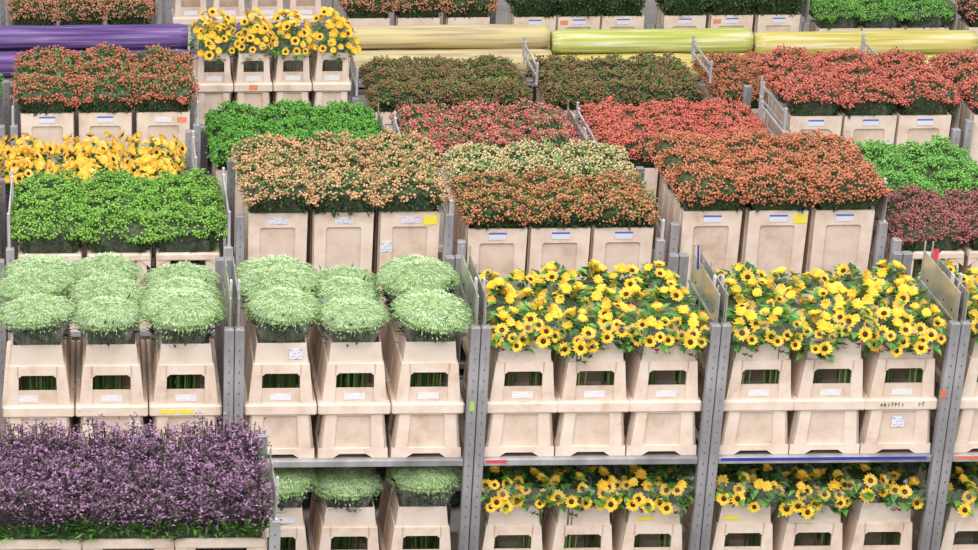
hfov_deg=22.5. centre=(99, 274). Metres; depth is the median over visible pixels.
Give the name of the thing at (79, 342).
bucket
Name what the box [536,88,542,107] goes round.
bucket
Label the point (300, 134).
bouquet
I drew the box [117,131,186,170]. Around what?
flower bouquet
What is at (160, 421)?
tub
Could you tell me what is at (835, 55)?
bouquet
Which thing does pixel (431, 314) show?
flower bouquet
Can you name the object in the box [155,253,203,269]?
bucket
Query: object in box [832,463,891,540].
sunflower bouquet
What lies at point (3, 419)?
shelf
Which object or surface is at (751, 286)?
sunflower bouquet
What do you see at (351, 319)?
flower bouquet
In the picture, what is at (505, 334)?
sunflower bouquet
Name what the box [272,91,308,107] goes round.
tub
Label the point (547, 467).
sunflower bouquet
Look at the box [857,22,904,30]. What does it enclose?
bucket
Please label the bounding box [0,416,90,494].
flower bouquet
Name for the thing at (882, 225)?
trolley
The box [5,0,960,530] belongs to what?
floor
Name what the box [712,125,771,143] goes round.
bouquet
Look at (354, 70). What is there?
trolley
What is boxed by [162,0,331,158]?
trolley
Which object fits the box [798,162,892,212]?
bouquet
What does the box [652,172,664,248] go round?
bucket
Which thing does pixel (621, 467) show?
sunflower bouquet
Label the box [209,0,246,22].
bucket
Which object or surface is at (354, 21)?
bucket
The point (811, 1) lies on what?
bouquet
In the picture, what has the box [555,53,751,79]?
roll
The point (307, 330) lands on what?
shelf
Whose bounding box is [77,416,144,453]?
tub
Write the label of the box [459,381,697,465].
shelf
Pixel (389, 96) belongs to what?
bouquet
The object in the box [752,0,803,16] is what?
bouquet
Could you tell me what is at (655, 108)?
bouquet
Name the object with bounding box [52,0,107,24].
bouquet
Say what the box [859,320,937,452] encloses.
bucket
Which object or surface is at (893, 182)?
bouquet
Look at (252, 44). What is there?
sunflower bouquet
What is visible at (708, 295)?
trolley
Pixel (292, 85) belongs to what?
bucket
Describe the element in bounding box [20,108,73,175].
bucket
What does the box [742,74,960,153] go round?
trolley
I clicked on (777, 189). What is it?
bouquet
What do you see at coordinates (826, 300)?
sunflower bouquet
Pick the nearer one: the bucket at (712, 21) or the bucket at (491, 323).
the bucket at (491, 323)
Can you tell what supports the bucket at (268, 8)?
on the trolley at (166, 4)
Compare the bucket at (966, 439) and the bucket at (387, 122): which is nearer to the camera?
the bucket at (966, 439)
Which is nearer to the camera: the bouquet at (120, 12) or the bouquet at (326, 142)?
the bouquet at (326, 142)
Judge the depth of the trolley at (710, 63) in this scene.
14.48 m
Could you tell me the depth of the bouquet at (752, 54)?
14.88 m
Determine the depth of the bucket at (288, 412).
10.22 m
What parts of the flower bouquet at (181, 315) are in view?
flower crown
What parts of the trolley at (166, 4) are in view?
post, post, post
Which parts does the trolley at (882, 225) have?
post, post, plate, post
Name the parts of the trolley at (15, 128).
rail, post, post, post, rail, post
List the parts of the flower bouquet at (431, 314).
flower crown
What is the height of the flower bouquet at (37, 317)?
0.593 m
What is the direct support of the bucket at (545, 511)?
on the trolley at (708, 295)
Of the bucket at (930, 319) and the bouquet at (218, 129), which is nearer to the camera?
the bucket at (930, 319)
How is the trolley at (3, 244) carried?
on the floor
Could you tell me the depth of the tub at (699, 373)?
10.70 m
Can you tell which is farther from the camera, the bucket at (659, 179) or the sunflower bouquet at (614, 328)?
the bucket at (659, 179)
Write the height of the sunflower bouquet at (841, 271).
0.600 m
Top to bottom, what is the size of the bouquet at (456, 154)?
0.584 m
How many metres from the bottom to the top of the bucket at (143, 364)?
0.535 m
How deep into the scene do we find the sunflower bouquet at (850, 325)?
10.10 m
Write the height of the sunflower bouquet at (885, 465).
0.592 m
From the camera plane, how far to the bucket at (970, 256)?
11.53 m
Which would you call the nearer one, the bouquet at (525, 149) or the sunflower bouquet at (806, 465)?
the sunflower bouquet at (806, 465)
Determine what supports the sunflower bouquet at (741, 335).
in the bucket at (754, 413)
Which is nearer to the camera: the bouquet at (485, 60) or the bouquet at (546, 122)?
the bouquet at (546, 122)
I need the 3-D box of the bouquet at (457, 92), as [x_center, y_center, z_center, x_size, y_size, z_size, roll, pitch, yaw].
[2.092,-0.890,14.474,0.397,0.598,0.329,-1,22,0]
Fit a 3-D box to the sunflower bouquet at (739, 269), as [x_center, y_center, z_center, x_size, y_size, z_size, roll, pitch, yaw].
[2.867,0.227,10.714,0.267,0.593,0.319,-1,22,0]
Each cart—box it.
[0,76,13,85]
[348,75,536,102]
[695,80,705,89]
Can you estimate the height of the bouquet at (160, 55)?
0.621 m
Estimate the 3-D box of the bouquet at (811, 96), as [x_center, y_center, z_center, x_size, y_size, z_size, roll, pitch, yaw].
[3.892,-0.797,13.193,0.388,0.629,0.308,-1,22,0]
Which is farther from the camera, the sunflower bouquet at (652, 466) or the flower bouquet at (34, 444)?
the sunflower bouquet at (652, 466)
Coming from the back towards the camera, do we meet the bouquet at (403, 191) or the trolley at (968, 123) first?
the trolley at (968, 123)
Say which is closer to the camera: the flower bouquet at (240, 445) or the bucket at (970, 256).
the flower bouquet at (240, 445)
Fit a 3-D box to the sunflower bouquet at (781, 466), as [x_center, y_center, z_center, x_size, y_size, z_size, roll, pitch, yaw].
[3.025,0.988,10.792,0.261,0.588,0.315,10,25,24]
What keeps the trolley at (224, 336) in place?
on the floor
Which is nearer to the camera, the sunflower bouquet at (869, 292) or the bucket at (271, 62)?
the sunflower bouquet at (869, 292)
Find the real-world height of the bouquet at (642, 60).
0.614 m
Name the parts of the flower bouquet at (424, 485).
flower crown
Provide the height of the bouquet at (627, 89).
0.601 m
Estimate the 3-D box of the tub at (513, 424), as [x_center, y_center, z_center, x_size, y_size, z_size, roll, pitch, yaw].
[1.798,0.624,10.369,0.300,0.245,0.222,0,23,0]
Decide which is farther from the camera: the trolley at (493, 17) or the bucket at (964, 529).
the trolley at (493, 17)
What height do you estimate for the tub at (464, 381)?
0.245 m
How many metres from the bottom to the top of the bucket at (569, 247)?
0.500 m
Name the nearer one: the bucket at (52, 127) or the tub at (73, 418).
the tub at (73, 418)
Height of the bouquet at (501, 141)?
0.620 m
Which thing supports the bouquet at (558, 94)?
in the bucket at (572, 112)
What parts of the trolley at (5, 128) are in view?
post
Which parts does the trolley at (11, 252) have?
rail, post, post, post, rail, post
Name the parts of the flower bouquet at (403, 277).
flower crown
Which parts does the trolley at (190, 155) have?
post, rail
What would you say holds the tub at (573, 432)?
in the bucket at (589, 417)
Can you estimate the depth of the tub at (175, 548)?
8.87 m
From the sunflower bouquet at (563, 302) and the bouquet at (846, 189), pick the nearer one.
the sunflower bouquet at (563, 302)
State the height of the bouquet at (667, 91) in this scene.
0.614 m
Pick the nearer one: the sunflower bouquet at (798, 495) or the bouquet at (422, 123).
the sunflower bouquet at (798, 495)
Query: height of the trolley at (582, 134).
1.475 m
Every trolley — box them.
[0,0,4,124]
[0,80,10,215]
[0,178,7,340]
[0,247,233,462]
[6,130,196,383]
[6,167,231,387]
[8,0,157,147]
[10,77,200,175]
[82,432,280,549]
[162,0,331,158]
[200,103,388,338]
[201,54,358,128]
[224,245,480,549]
[226,158,453,491]
[331,0,367,109]
[351,36,538,102]
[393,100,588,368]
[436,171,664,504]
[443,243,720,549]
[489,1,651,105]
[520,34,712,83]
[576,95,788,248]
[635,160,887,482]
[654,0,809,104]
[677,241,960,549]
[689,33,877,71]
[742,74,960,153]
[867,232,932,486]
[902,241,977,549]
[943,0,957,29]
[961,119,973,157]
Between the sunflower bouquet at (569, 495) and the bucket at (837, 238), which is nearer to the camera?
the sunflower bouquet at (569, 495)
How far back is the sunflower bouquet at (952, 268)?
10.64 m
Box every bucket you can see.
[0,518,81,549]
[2,327,74,438]
[4,324,74,428]
[5,293,74,410]
[18,240,81,328]
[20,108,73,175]
[76,319,145,362]
[76,324,146,426]
[76,327,147,453]
[78,108,131,175]
[82,502,174,549]
[87,242,150,327]
[136,107,189,175]
[146,326,216,403]
[147,328,218,430]
[148,326,221,459]
[155,241,219,327]
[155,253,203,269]
[171,0,208,50]
[173,502,267,549]
[192,34,230,73]
[194,44,232,124]
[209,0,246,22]
[214,163,241,252]
[230,34,260,102]
[232,49,272,116]
[241,301,249,333]
[242,192,244,260]
[243,314,311,419]
[243,325,316,457]
[245,204,307,263]
[247,0,285,22]
[266,495,308,549]
[269,37,303,104]
[271,47,311,107]
[285,0,323,22]
[305,468,364,545]
[306,204,310,262]
[306,318,319,360]
[309,33,336,100]
[309,203,373,274]
[309,322,326,431]
[309,494,379,549]
[310,43,350,119]
[313,328,390,457]
[344,11,389,31]
[371,101,396,130]
[371,206,375,281]
[373,205,439,305]
[375,467,398,543]
[379,294,394,358]
[379,487,450,549]
[383,310,403,428]
[385,324,464,457]
[394,11,439,25]
[438,170,455,251]
[443,12,489,24]
[452,197,464,256]
[461,214,527,325]
[461,281,531,401]
[478,487,541,549]
[484,323,557,456]
[486,302,532,324]
[508,8,555,46]
[524,215,590,287]
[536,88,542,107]
[539,465,591,534]
[542,503,611,549]
[543,99,591,140]
[551,301,597,374]
[552,323,629,455]
[554,8,599,29]
[587,215,653,279]
[599,11,643,28]
[606,465,662,526]
[612,497,681,549]
[623,301,656,367]
[623,341,701,455]
[644,163,657,201]
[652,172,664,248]
[656,7,705,28]
[658,179,675,266]
[671,196,741,304]
[682,478,694,549]
[695,279,738,386]
[696,315,766,420]
[703,86,716,105]
[704,7,752,29]
[709,495,772,549]
[713,98,766,122]
[719,321,794,454]
[735,203,808,280]
[750,7,799,32]
[765,469,820,516]
[766,91,785,134]
[771,278,822,298]
[771,484,841,549]
[777,104,841,140]
[786,299,821,351]
[787,321,865,453]
[801,196,874,293]
[809,20,860,31]
[837,106,896,146]
[838,278,895,308]
[840,497,911,549]
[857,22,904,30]
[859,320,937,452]
[868,218,921,271]
[886,235,964,298]
[892,105,950,150]
[901,21,948,29]
[910,463,975,549]
[917,482,977,549]
[918,280,976,326]
[930,311,966,428]
[940,336,977,452]
[948,90,967,140]
[957,18,977,54]
[958,103,977,163]
[958,241,977,276]
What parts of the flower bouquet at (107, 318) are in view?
flower crown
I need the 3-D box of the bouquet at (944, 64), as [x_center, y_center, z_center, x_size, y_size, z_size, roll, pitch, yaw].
[4.904,-0.981,13.633,0.385,0.623,0.312,-1,22,0]
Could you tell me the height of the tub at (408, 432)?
0.245 m
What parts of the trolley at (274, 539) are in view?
post, plate, post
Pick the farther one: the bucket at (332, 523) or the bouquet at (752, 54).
the bouquet at (752, 54)
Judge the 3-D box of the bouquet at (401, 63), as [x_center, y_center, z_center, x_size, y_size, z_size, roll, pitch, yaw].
[1.787,-1.071,14.914,0.390,0.604,0.324,-1,22,0]
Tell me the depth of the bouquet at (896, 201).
11.73 m
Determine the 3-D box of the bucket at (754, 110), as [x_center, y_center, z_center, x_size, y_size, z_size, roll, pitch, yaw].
[3.858,-0.800,14.527,0.290,0.500,0.222,-1,22,0]
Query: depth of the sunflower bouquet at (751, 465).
10.63 m
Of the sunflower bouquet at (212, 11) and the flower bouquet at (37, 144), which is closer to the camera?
the flower bouquet at (37, 144)
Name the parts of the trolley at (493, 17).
post, post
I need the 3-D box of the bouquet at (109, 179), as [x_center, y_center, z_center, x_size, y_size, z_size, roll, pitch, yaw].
[0.096,-0.273,12.027,0.418,0.524,0.313,-1,22,0]
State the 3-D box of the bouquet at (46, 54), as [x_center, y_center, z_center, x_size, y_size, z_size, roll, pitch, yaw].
[-0.280,-0.985,13.500,0.422,0.622,0.312,-1,22,0]
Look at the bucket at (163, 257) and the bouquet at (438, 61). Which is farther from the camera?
the bouquet at (438, 61)
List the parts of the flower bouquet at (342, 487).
flower crown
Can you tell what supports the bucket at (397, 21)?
on the trolley at (362, 90)
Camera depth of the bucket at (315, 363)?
10.50 m
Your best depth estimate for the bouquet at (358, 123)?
13.14 m
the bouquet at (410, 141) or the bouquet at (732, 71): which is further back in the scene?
the bouquet at (732, 71)
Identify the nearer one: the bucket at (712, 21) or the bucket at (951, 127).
the bucket at (951, 127)
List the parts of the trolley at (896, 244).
post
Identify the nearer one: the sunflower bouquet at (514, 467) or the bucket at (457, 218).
the sunflower bouquet at (514, 467)
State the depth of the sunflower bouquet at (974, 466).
10.50 m
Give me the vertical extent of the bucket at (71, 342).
0.535 m
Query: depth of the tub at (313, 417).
10.55 m
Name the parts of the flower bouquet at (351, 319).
flower crown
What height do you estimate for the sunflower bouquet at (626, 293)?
0.607 m
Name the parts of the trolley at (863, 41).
rail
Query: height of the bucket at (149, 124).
0.500 m
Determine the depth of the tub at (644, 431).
10.29 m
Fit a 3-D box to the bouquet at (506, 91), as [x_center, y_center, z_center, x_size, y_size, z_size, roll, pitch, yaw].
[2.402,-0.902,14.469,0.395,0.610,0.331,-1,22,0]
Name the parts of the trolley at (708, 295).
post, plate, post, post, marker rod, plate, post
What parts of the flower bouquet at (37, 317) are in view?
flower crown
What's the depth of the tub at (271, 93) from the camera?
14.59 m
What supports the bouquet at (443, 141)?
in the bucket at (440, 246)
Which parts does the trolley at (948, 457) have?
post, plate, post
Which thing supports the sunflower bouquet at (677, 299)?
in the bucket at (625, 355)
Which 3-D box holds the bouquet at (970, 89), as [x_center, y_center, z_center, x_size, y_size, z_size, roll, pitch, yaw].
[4.900,-0.797,13.191,0.388,0.622,0.304,-1,22,0]
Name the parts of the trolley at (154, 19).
post, post, plate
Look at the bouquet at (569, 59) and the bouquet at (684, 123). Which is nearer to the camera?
the bouquet at (684, 123)
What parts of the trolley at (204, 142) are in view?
post, plate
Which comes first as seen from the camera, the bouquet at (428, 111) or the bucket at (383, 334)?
the bucket at (383, 334)
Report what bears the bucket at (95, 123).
on the trolley at (15, 128)
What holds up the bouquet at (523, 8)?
in the bucket at (551, 22)
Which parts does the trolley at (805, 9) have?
post, plate, post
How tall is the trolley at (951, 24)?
1.205 m
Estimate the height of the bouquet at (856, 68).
0.656 m
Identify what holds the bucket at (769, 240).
on the trolley at (882, 225)
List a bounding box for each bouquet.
[0,73,3,87]
[0,132,63,167]
[0,147,62,178]
[0,160,53,233]
[0,165,4,187]
[0,253,77,299]
[0,267,71,303]
[0,293,77,389]
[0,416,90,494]
[0,448,96,543]
[5,0,61,25]
[8,184,89,216]
[10,57,84,87]
[10,73,86,116]
[10,198,92,253]
[13,45,84,72]
[14,169,91,201]
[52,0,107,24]
[52,161,119,183]
[55,146,124,180]
[58,131,122,166]
[64,274,147,320]
[67,293,144,389]
[70,411,182,486]
[70,454,184,549]
[71,70,141,113]
[72,56,135,81]
[72,252,143,284]
[73,41,135,68]
[77,203,158,279]
[78,168,156,201]
[79,185,156,215]
[101,0,158,24]
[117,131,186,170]
[118,146,187,178]
[123,158,185,256]
[126,43,194,71]
[127,56,197,83]
[127,71,199,113]
[138,286,226,388]
[140,260,219,294]
[142,276,224,309]
[145,184,224,261]
[145,200,227,264]
[146,167,223,204]
[161,411,274,492]
[163,446,285,549]
[187,7,236,46]
[187,21,237,71]
[201,100,266,131]
[204,113,270,146]
[205,127,266,169]
[226,7,276,43]
[227,21,278,71]
[227,131,305,171]
[229,254,319,302]
[232,146,310,190]
[232,265,320,320]
[237,161,318,214]
[243,286,322,387]
[257,98,321,123]
[263,114,327,138]
[265,9,313,41]
[266,20,318,71]
[267,128,320,144]
[267,467,320,549]
[297,128,369,159]
[299,147,373,176]
[303,6,353,41]
[305,163,383,217]
[306,19,361,70]
[309,467,384,549]
[311,275,384,306]
[312,110,379,138]
[313,100,377,124]
[314,262,374,282]
[314,296,390,386]
[330,124,378,141]
[337,0,397,17]
[359,55,418,77]
[360,127,437,161]
[361,65,422,89]
[364,78,428,112]
[364,144,442,177]
[369,163,449,213]
[372,258,460,319]
[377,254,459,301]
[385,288,473,386]
[385,466,461,548]
[388,100,455,134]
[390,0,450,18]
[397,114,463,136]
[408,54,468,74]
[413,64,475,87]
[415,128,468,168]
[418,76,481,110]
[435,140,509,167]
[439,0,500,18]
[442,156,518,183]
[447,98,511,129]
[447,168,526,203]
[450,114,516,139]
[454,184,535,230]
[459,54,519,75]
[459,127,522,152]
[461,269,509,301]
[463,443,510,478]
[464,63,527,86]
[469,75,532,111]
[478,277,525,325]
[480,306,534,385]
[481,465,521,547]
[492,465,544,477]
[495,137,570,166]
[498,268,542,301]
[500,97,570,125]
[504,465,555,547]
[505,152,580,180]
[506,113,579,138]
[508,0,561,18]
[511,287,551,315]
[512,128,581,148]
[512,297,571,385]
[516,165,589,196]
[523,181,599,229]
[524,53,585,82]
[529,261,577,302]
[530,63,593,94]
[536,465,579,484]
[537,75,601,111]
[541,281,595,325]
[542,465,596,547]
[551,306,606,385]
[556,0,603,18]
[556,139,629,167]
[566,155,637,183]
[567,259,620,300]
[568,465,613,481]
[570,165,649,200]
[572,465,626,547]
[573,94,648,134]
[577,282,625,320]
[581,53,639,72]
[581,107,658,147]
[583,300,642,384]
[585,64,648,86]
[586,182,662,229]
[590,121,662,167]
[593,75,657,108]
[600,0,646,16]
[601,263,645,299]
[607,464,643,474]
[610,284,654,345]
[613,465,661,546]
[624,303,681,384]
[625,50,689,72]
[631,94,702,122]
[635,260,684,299]
[637,59,696,84]
[640,464,686,478]
[641,109,712,137]
[641,280,699,319]
[644,71,705,105]
[644,130,728,174]
[644,464,695,546]
[651,123,714,145]
[652,144,737,192]
[658,0,710,15]
[660,304,710,384]
[665,161,756,212]
[685,437,737,484]
[688,270,736,312]
[690,51,755,76]
[690,97,757,124]
[696,278,748,324]
[697,60,761,94]
[698,112,768,133]
[704,0,755,16]
[708,72,774,108]
[711,128,790,160]
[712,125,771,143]
[714,464,753,545]
[718,302,770,383]
[721,261,773,299]
[728,146,803,174]
[731,463,771,476]
[735,162,821,213]
[735,278,788,319]
[738,463,790,545]
[739,50,771,66]
[749,300,808,383]
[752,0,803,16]
[753,43,826,90]
[757,266,810,298]
[758,463,803,482]
[763,57,837,102]
[768,467,828,545]
[774,72,851,115]
[774,128,858,160]
[775,285,821,322]
[785,145,877,173]
[787,268,834,299]
[789,309,847,382]
[790,463,839,479]
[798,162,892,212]
[802,464,859,545]
[803,281,860,320]
[807,46,873,72]
[808,0,856,18]
[809,0,867,29]
[818,59,888,84]
[823,262,873,298]
[823,298,883,382]
[829,462,872,476]
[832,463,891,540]
[834,73,907,118]
[838,279,890,319]
[853,0,909,28]
[853,139,910,164]
[860,151,927,249]
[860,259,917,299]
[861,306,915,382]
[863,46,929,70]
[867,462,909,475]
[874,167,941,234]
[874,183,957,260]
[874,274,930,316]
[874,464,926,544]
[875,59,941,84]
[885,204,973,278]
[891,69,962,114]
[891,302,949,382]
[897,134,975,165]
[898,0,955,27]
[909,152,977,183]
[911,260,970,302]
[911,435,968,489]
[922,466,977,542]
[926,273,977,390]
[928,48,977,78]
[929,168,977,244]
[937,188,977,248]
[944,62,977,100]
[947,295,977,381]
[950,205,977,249]
[954,0,977,26]
[956,77,977,114]
[956,462,971,474]
[960,268,977,291]
[961,462,977,543]
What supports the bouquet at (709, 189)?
in the bucket at (718, 231)
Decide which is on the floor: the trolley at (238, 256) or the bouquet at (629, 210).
the trolley at (238, 256)
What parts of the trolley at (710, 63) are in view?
rail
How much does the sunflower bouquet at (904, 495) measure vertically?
0.577 m
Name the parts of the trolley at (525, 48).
post, rail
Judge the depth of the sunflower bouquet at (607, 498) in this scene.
10.41 m
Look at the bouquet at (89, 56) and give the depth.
13.39 m
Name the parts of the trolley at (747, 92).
post, rail, plate, post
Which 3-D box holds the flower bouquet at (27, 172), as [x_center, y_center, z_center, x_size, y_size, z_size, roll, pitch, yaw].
[-0.395,-0.336,12.383,0.433,0.504,0.349,-1,22,0]
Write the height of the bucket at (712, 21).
0.500 m
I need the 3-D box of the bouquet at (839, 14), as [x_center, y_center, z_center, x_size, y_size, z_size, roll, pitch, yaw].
[4.991,-1.588,16.336,0.387,0.629,0.320,-1,22,0]
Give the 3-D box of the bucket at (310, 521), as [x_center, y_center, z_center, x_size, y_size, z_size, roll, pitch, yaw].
[1.088,1.132,10.831,0.309,0.535,0.233,-1,22,0]
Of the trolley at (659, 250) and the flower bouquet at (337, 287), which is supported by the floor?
the trolley at (659, 250)
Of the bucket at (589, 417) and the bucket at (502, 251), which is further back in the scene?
the bucket at (502, 251)
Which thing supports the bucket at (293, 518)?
on the trolley at (468, 288)
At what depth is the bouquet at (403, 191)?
11.37 m
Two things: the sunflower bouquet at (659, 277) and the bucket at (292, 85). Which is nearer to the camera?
the sunflower bouquet at (659, 277)
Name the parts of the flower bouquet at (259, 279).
flower crown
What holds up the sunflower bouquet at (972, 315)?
in the bucket at (966, 439)
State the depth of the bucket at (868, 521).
10.47 m
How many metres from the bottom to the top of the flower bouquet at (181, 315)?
0.636 m
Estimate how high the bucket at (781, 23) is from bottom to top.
0.500 m
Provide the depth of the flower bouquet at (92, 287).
10.33 m
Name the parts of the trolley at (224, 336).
post, post, plate, post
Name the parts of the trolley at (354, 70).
rail, post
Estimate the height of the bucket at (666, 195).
0.500 m
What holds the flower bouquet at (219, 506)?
in the bucket at (251, 543)
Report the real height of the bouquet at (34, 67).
0.622 m
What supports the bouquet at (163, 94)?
in the bucket at (149, 124)
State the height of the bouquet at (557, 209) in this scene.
0.610 m
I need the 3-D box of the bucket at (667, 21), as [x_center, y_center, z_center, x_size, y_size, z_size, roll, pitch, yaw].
[3.941,-1.554,16.346,0.290,0.500,0.224,-1,22,0]
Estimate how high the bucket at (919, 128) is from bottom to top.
0.500 m
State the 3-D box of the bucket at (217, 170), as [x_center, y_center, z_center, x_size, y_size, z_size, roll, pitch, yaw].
[0.768,-0.373,13.091,0.290,0.500,0.222,-1,22,0]
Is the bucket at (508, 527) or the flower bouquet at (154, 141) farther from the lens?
the flower bouquet at (154, 141)
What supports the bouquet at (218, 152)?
in the bucket at (217, 170)
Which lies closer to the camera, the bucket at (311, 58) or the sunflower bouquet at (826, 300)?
the sunflower bouquet at (826, 300)
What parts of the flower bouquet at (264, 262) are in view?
flower crown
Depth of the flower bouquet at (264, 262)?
10.61 m
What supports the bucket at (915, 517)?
on the trolley at (948, 457)
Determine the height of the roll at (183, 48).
0.171 m
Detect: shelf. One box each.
[1,384,222,462]
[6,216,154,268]
[213,320,310,338]
[233,383,463,467]
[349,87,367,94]
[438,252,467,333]
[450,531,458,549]
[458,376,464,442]
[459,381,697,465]
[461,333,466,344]
[682,529,685,546]
[695,412,931,463]
[695,426,698,439]
[930,425,977,461]
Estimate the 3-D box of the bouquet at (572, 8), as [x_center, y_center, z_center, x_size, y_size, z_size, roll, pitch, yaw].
[3.224,-1.698,16.274,0.382,0.691,0.313,-1,22,0]
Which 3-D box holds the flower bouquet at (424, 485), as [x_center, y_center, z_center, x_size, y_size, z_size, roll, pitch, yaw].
[1.421,1.068,10.540,0.360,0.628,0.311,-2,23,-4]
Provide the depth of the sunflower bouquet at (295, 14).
14.45 m
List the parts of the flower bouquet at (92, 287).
flower crown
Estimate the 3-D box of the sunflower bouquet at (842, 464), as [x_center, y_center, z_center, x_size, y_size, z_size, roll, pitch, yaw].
[3.326,0.992,10.784,0.267,0.591,0.319,-1,22,0]
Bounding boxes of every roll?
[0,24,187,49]
[0,48,187,50]
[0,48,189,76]
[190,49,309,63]
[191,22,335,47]
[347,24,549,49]
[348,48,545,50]
[348,48,551,75]
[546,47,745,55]
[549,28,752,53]
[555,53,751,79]
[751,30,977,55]
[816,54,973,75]
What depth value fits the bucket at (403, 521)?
10.46 m
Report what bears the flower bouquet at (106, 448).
in the bucket
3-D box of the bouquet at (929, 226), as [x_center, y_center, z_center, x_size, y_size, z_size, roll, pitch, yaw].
[3.981,-0.091,11.618,0.431,0.519,0.311,-1,22,0]
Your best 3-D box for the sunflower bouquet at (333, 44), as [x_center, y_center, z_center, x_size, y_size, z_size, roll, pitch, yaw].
[1.391,-1.252,14.305,0.334,0.566,0.292,3,23,9]
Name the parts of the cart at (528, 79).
leg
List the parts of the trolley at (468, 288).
post, plate, post, post, plate, post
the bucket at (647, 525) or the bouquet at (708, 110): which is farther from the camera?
the bouquet at (708, 110)
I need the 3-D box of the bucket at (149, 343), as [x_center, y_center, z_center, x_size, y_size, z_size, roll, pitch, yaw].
[0.363,0.323,10.747,0.309,0.535,0.233,-1,22,0]
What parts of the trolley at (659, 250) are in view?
post, rail, post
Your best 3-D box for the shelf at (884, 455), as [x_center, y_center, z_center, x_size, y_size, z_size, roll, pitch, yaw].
[3.110,0.640,10.666,0.960,0.031,0.802,0,23,0]
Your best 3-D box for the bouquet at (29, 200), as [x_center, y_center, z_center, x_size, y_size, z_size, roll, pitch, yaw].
[-0.247,-0.187,11.784,0.405,0.551,0.306,1,23,3]
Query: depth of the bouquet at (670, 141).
11.93 m
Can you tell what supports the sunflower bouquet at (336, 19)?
in the bucket at (311, 58)
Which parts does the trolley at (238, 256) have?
post, post, rail, post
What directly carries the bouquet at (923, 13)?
in the bucket at (904, 25)
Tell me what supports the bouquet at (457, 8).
in the bucket at (451, 20)
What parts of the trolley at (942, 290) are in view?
post, plate, post, post, plate, post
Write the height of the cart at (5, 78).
0.928 m
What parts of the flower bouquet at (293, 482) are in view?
flower crown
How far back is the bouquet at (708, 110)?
13.33 m
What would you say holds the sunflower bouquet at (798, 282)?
in the bucket at (819, 284)
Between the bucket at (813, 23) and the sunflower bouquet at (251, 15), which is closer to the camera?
the sunflower bouquet at (251, 15)
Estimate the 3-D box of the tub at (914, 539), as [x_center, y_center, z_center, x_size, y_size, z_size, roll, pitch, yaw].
[3.811,1.242,10.886,0.300,0.245,0.222,0,23,0]
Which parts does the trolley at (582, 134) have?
rail, plate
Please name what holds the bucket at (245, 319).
on the trolley at (468, 288)
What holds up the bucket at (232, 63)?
on the trolley at (354, 70)
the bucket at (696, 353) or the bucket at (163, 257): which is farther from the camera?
the bucket at (163, 257)
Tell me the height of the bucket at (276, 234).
0.500 m
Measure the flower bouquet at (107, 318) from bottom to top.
0.589 m
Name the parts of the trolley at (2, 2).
post, post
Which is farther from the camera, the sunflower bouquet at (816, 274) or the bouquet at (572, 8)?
the bouquet at (572, 8)
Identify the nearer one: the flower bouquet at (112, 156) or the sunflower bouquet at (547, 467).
the sunflower bouquet at (547, 467)
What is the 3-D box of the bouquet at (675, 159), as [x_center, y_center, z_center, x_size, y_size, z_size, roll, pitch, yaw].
[2.924,-0.336,11.826,0.406,0.640,0.324,-1,22,0]
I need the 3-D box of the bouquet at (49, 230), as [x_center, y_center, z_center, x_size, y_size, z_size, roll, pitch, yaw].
[-0.237,-0.089,11.567,0.419,0.530,0.326,-1,22,0]
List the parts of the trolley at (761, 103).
rail, rail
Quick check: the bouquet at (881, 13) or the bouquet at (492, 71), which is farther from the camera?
the bouquet at (881, 13)
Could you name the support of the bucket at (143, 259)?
on the trolley at (11, 252)
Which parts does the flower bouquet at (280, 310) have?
flower crown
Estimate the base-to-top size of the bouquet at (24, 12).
0.647 m
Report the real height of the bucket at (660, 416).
0.535 m
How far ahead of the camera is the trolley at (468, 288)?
10.29 m
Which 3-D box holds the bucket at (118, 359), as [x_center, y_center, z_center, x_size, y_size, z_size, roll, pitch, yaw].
[0.050,0.505,10.313,0.309,0.535,0.233,-1,22,0]
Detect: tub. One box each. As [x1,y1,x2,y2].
[6,411,74,428]
[6,417,73,438]
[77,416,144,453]
[148,404,216,430]
[149,416,217,459]
[174,547,255,549]
[188,26,190,50]
[195,92,230,124]
[230,87,233,102]
[233,92,269,116]
[243,414,313,457]
[269,91,272,104]
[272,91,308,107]
[310,90,347,119]
[311,414,315,431]
[313,410,387,457]
[384,414,387,428]
[385,410,460,457]
[461,357,467,401]
[484,385,553,456]
[552,412,624,455]
[623,411,695,455]
[682,532,688,549]
[696,374,703,420]
[698,369,700,386]
[719,383,788,454]
[787,410,859,453]
[859,409,930,452]
[912,537,917,549]
[930,379,939,428]
[953,409,977,452]

